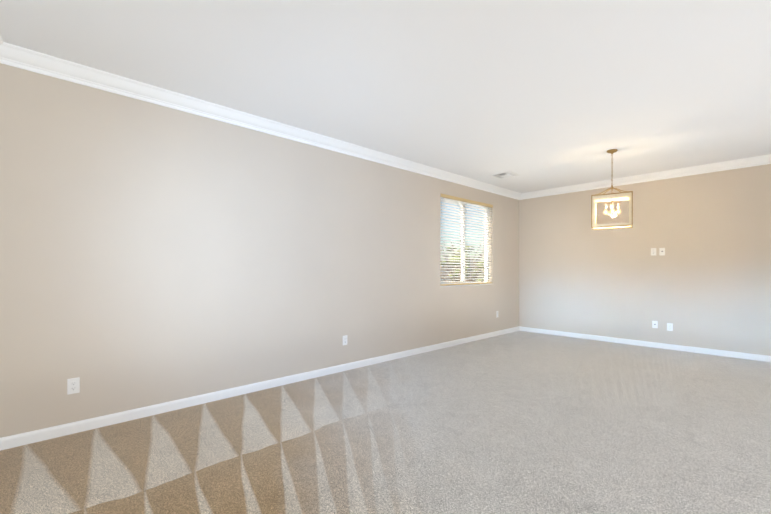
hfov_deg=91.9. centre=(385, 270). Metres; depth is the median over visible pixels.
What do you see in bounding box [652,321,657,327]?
outlet
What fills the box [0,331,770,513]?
floor
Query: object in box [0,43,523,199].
crown molding
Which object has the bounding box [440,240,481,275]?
tree
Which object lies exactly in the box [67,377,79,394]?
electrical outlet
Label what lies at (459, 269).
tree
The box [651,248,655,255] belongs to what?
electrical outlet
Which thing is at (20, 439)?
baseboard
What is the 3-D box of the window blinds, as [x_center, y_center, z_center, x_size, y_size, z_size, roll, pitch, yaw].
[1.398,-0.483,6.373,1.536,1.447,0.074,0,0,-43]
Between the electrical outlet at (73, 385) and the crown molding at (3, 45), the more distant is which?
the electrical outlet at (73, 385)
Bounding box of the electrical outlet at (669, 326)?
[667,323,672,330]
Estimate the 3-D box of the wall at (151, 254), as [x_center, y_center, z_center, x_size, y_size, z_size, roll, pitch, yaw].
[-0.041,-0.153,5.088,7.718,2.750,0.160,0,0,-43]
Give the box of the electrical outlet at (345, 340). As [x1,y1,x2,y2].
[343,335,346,344]
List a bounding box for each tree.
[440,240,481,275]
[440,242,484,280]
[441,255,483,280]
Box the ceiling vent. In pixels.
[490,171,518,178]
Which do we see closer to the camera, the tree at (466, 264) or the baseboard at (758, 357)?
the baseboard at (758, 357)
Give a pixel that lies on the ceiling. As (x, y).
(536, 95)
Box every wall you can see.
[0,63,518,437]
[519,164,770,355]
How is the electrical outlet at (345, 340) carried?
attached to the wall at (151, 254)
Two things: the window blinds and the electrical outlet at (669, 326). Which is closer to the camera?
the electrical outlet at (669, 326)
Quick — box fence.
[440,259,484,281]
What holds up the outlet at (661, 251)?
attached to the wall at (704, 281)
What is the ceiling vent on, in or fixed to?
in the ceiling
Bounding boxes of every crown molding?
[0,35,7,62]
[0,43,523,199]
[524,154,770,198]
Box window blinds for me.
[440,193,492,285]
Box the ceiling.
[0,0,770,192]
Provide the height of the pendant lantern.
0.984 m
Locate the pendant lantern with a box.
[591,149,632,229]
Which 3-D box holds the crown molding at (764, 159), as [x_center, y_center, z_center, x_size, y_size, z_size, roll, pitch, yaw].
[5.270,-1.474,4.754,0.105,0.107,7.350,0,0,-43]
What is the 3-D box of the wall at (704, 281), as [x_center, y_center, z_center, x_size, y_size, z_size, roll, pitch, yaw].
[5.425,-0.153,4.786,0.160,2.750,7.760,0,0,-43]
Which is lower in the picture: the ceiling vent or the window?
the window
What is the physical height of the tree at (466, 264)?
2.119 m
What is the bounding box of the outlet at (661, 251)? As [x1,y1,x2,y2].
[659,248,664,254]
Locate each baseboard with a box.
[0,326,519,450]
[520,326,770,361]
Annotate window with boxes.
[440,199,488,286]

